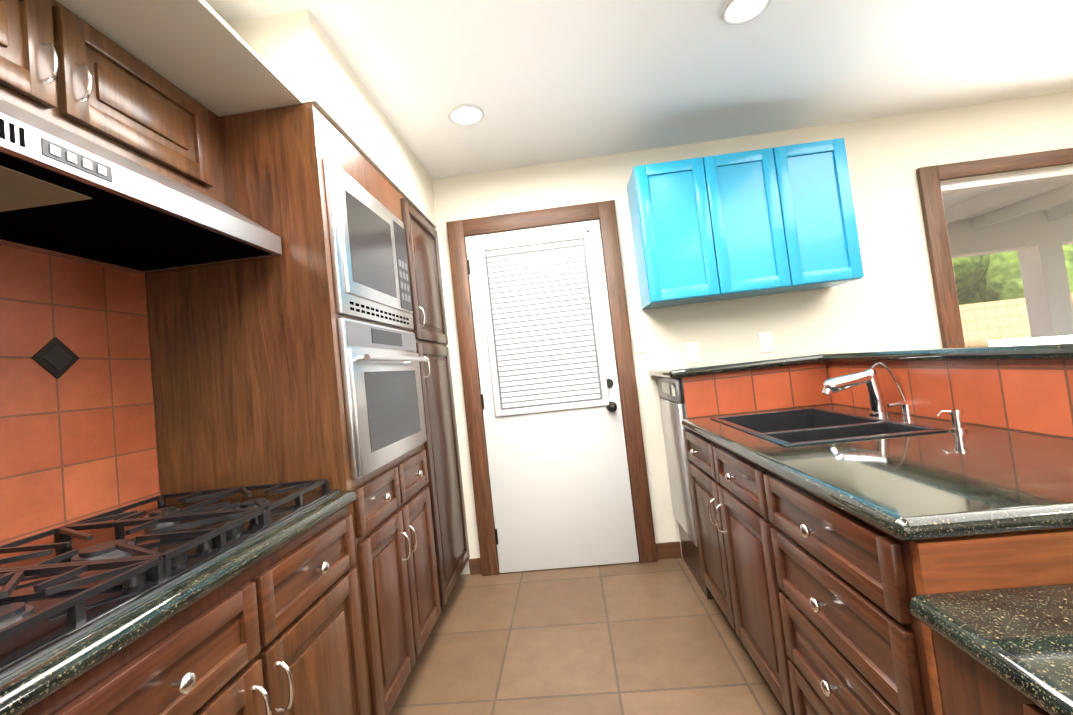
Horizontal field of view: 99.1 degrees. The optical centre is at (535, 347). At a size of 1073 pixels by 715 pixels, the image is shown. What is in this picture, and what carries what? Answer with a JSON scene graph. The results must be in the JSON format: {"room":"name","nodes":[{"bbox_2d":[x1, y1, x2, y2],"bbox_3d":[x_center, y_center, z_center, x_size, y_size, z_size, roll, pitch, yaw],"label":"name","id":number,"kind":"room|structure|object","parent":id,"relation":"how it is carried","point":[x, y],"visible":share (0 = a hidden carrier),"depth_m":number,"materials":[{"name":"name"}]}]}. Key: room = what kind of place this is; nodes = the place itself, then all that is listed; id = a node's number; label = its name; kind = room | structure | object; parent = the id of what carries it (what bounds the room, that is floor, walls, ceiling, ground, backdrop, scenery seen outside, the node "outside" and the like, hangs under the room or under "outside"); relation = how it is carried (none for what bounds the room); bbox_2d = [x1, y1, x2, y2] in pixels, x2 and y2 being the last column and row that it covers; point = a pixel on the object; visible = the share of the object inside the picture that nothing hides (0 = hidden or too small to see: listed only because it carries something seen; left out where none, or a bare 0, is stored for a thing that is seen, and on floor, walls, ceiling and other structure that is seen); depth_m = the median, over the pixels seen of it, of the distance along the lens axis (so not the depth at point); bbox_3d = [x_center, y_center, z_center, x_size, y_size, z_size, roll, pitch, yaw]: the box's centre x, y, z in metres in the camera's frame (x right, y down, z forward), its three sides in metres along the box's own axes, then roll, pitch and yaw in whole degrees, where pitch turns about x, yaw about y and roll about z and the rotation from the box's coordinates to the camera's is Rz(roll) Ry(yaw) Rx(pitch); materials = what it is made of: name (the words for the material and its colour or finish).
{"room":"kitchen","nodes":[
{"label":"kitchen","id":0,"kind":"room"},
{"bbox_2d":[145,278,160,494],"bbox_3d":[-1.390,0.140,0.442,0.150,2.430,5.140,-6,-3,4],"label":"wall","id":1,"kind":"structure","parent":0,"point":[152,384],"depth_m":1.49,"materials":[{"name":"paint"}]},
{"bbox_2d":[0,244,159,558],"bbox_3d":[-1.353,-0.037,0.008,0.017,0.989,2.966,-6,-3,4],"label":"tile backsplash","id":2,"kind":"structure","parent":1,"relation":"attached to","point":[77,431],"depth_m":1.24,"materials":[{"name":"orange tile"}]},
{"bbox_2d":[0,0,281,273],"bbox_3d":[-1.099,-0.526,0.996,0.486,0.492,0.998,-6,-3,4],"label":"upper cabinet","id":3,"kind":"object","parent":1,"relation":"attached to","point":[110,154],"visible":1,"depth_m":0.94,"materials":[{"name":"brown wood"}]},
{"bbox_2d":[389,557,786,714],"bbox_3d":[1.939,1.013,0.108,6.900,0.060,5.300,-6,-3,4],"label":"floor","id":4,"kind":"structure","parent":0,"point":[660,637],"depth_m":1.90,"materials":[{"name":"tile"}]},
{"bbox_2d":[0,103,469,714],"bbox_3d":[-0.922,0.257,0.705,0.699,2.115,4.237,-6,-3,4],"label":"kitchen cabinets","id":5,"kind":"object","parent":4,"relation":"on","point":[296,541],"visible":1,"depth_m":1.46,"materials":[{"name":"brown wood"}]},
{"bbox_2d":[0,478,339,714],"bbox_3d":[-0.927,0.438,0.989,0.576,0.048,0.905,-6,-3,4],"label":"gas cooktop","id":6,"kind":"object","parent":5,"relation":"in","point":[57,594],"depth_m":0.94,"materials":[{"name":"black metal"}]},
{"bbox_2d":[648,335,1072,714],"bbox_3d":[1.415,0.503,0.534,1.680,1.103,4.237,-6,-3,4],"label":"kitchen counter","id":7,"kind":"object","parent":4,"relation":"on","point":[886,530],"visible":0.98,"depth_m":1.10,"materials":[{"name":"brown wood"}]},
{"bbox_2d":[648,335,1072,378],"bbox_3d":[1.117,0.047,1.516,1.065,0.040,2.357,-6,-3,4],"label":"countertop","id":8,"kind":"structure","parent":7,"relation":"on","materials":[{"name":"stone"}]},
{"bbox_2d":[681,404,1072,541],"bbox_3d":[0.998,0.370,1.430,0.702,0.205,1.427,-6,-3,4],"label":"countertop","id":9,"kind":"structure","parent":7,"relation":"on","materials":[{"name":"stone"}]},
{"bbox_2d":[821,362,968,431],"bbox_3d":[1.202,0.155,1.530,0.274,0.196,0.437,-6,-3,4],"label":"kitchen faucet","id":10,"kind":"object","parent":7,"relation":"on","point":[921,396],"depth_m":1.57,"materials":[{"name":"silver metal"}]},
{"bbox_2d":[206,0,1072,178],"bbox_3d":[1.666,-1.480,0.226,6.900,0.100,5.300,-6,-3,4],"label":"ceiling","id":11,"kind":"structure","parent":0,"point":[537,82],"depth_m":2.03,"materials":[{"name":"paint"}]},
{"bbox_2d":[56,0,436,227],"bbox_3d":[-1.116,-0.957,0.467,0.635,0.310,4.840,-6,-3,4],"label":"soffit ceiling","id":12,"kind":"structure","parent":11,"relation":"attached to","point":[206,54],"depth_m":1.46,"materials":[{"name":"paint"}]},
{"bbox_2d":[448,104,483,125],"bbox_3d":[-0.334,-1.113,2.195,0.174,0.018,0.174,-6,-3,4],"label":"recessed light","id":13,"kind":"object","parent":11,"relation":"in","point":[466,114],"visible":1,"depth_m":2.19,"materials":[{"name":"grey"}]},
{"bbox_2d":[721,0,771,24],"bbox_3d":[0.777,-1.258,1.690,0.174,0.018,0.174,-6,-3,4],"label":"recessed light","id":14,"kind":"object","parent":11,"relation":"in","point":[736,12],"visible":1,"depth_m":1.71,"materials":[{"name":"grey"}]},
{"bbox_2d":[432,91,1072,574],"bbox_3d":[1.980,-0.121,2.724,6.300,2.430,0.150,-6,-3,4],"label":"wall","id":15,"kind":"structure","parent":0,"point":[888,299],"depth_m":2.69,"materials":[{"name":"paint"}]},
{"bbox_2d":[446,200,657,575],"bbox_3d":[0.078,0.237,2.740,1.028,2.134,0.045,-6,-3,4],"label":"door frame","id":16,"kind":"structure","parent":15,"relation":"attached to","point":[602,212],"depth_m":2.73,"materials":[{"name":"brown wood"}]},
{"bbox_2d":[465,220,638,572],"bbox_3d":[0.078,0.284,2.701,0.826,2.024,0.119,-6,-3,4],"label":"entry door","id":17,"kind":"structure","parent":15,"relation":"in","point":[556,449],"depth_m":2.72,"materials":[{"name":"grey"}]},
{"bbox_2d":[469,541,681,574],"bbox_3d":[1.018,1.159,2.655,2.855,0.090,0.012,-6,-3,4],"label":"baseboard","id":18,"kind":"structure","parent":15,"relation":"attached to","point":[667,550],"depth_m":2.67,"materials":[{"name":"brown wood"}]},
{"bbox_2d":[632,332,646,352],"bbox_3d":[0.620,-0.027,2.733,0.075,0.118,0.009,-6,-3,4],"label":"outlet","id":19,"kind":"object","parent":15,"relation":"attached to","point":[639,340],"depth_m":2.73,"materials":[{"name":"white plastic"}]},
{"bbox_2d":[685,342,699,362],"bbox_3d":[0.927,0.031,2.709,0.075,0.118,0.008,-6,-3,4],"label":"outlet","id":20,"kind":"object","parent":15,"relation":"attached to","point":[692,348],"depth_m":2.71,"materials":[{"name":"white plastic"}]},
{"bbox_2d":[627,138,863,308],"bbox_3d":[1.127,-0.664,2.571,1.099,0.749,0.307,-6,-3,4],"label":"upper cabinet","id":21,"kind":"object","parent":15,"relation":"attached to","point":[766,221],"visible":1,"depth_m":2.43,"materials":[{"name":"paint"}]},
{"bbox_2d":[758,332,773,352],"bbox_3d":[1.349,-0.029,2.682,0.075,0.118,0.008,-6,-3,4],"label":"outlet","id":22,"kind":"object","parent":15,"relation":"attached to","point":[765,338],"depth_m":2.68,"materials":[{"name":"white plastic"}]},
{"bbox_2d":[916,148,1072,342],"bbox_3d":[3.571,-0.136,2.522,2.515,2.093,0.030,-6,-3,4],"label":"window frame","id":23,"kind":"structure","parent":15,"relation":"in","point":[929,178],"depth_m":2.61,"materials":[{"name":"brown wood"}]},
{"bbox_2d":[940,166,1072,341],"bbox_3d":[3.581,-0.090,2.597,2.315,2.008,0.060,-6,-3,4],"label":"window","id":24,"kind":"structure","parent":15,"relation":"in","point":[1035,176],"depth_m":2.66,"materials":[{"name":"clear glass"}]},
{"label":"outside","id":25,"kind":"structure","parent":0,"visible":0},
{"bbox_3d":[8.555,0.713,8.643,24.000,0.060,12.600,-6,-3,4],"label":"ground","id":26,"kind":"structure","parent":25,"visible":0},
{"bbox_2d":[958,284,980,304],"bbox_3d":[9.962,-1.645,11.530,5.198,4.588,3.151,-6,-3,4],"label":"tree","id":27,"kind":"object","parent":26,"relation":"on","point":[975,294],"depth_m":10.42,"materials":[{"name":"green plant"}]},
{"bbox_2d":[952,254,989,295],"bbox_3d":[8.041,-1.021,10.986,4.448,3.716,3.074,-6,-3,4],"label":"tree","id":28,"kind":"object","parent":26,"relation":"on","point":[969,268],"depth_m":9.75,"materials":[{"name":"green plant"}]},
{"bbox_2d":[959,292,1072,341],"bbox_3d":[8.495,-0.066,9.080,24.000,1.540,0.200,-6,-3,4],"label":"wall","id":29,"kind":"structure","parent":26,"relation":"on","point":[992,325],"depth_m":8.96,"materials":[{"name":"beige paint"}]},
{"bbox_2d":[976,244,1072,302],"bbox_3d":[12.003,-1.582,10.739,4.518,3.945,3.202,-6,-3,4],"label":"tree","id":30,"kind":"object","parent":26,"relation":"on","point":[986,288],"depth_m":9.91,"materials":[{"name":"green plant"}]},
{"bbox_2d":[1017,243,1072,337],"bbox_3d":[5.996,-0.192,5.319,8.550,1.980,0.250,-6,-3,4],"label":"patio column","id":31,"kind":"structure","parent":26,"relation":"on","point":[1030,288],"depth_m":5.24,"materials":[{"name":"white"}]},
{"bbox_2d":[942,177,1072,257],"bbox_3d":[5.006,-1.386,4.181,12.000,0.500,3.050,-6,-3,4],"label":"roof","id":32,"kind":"structure","parent":31,"relation":"on","point":[1025,229],"depth_m":5.17,"materials":[{"name":"white"}]}
]}

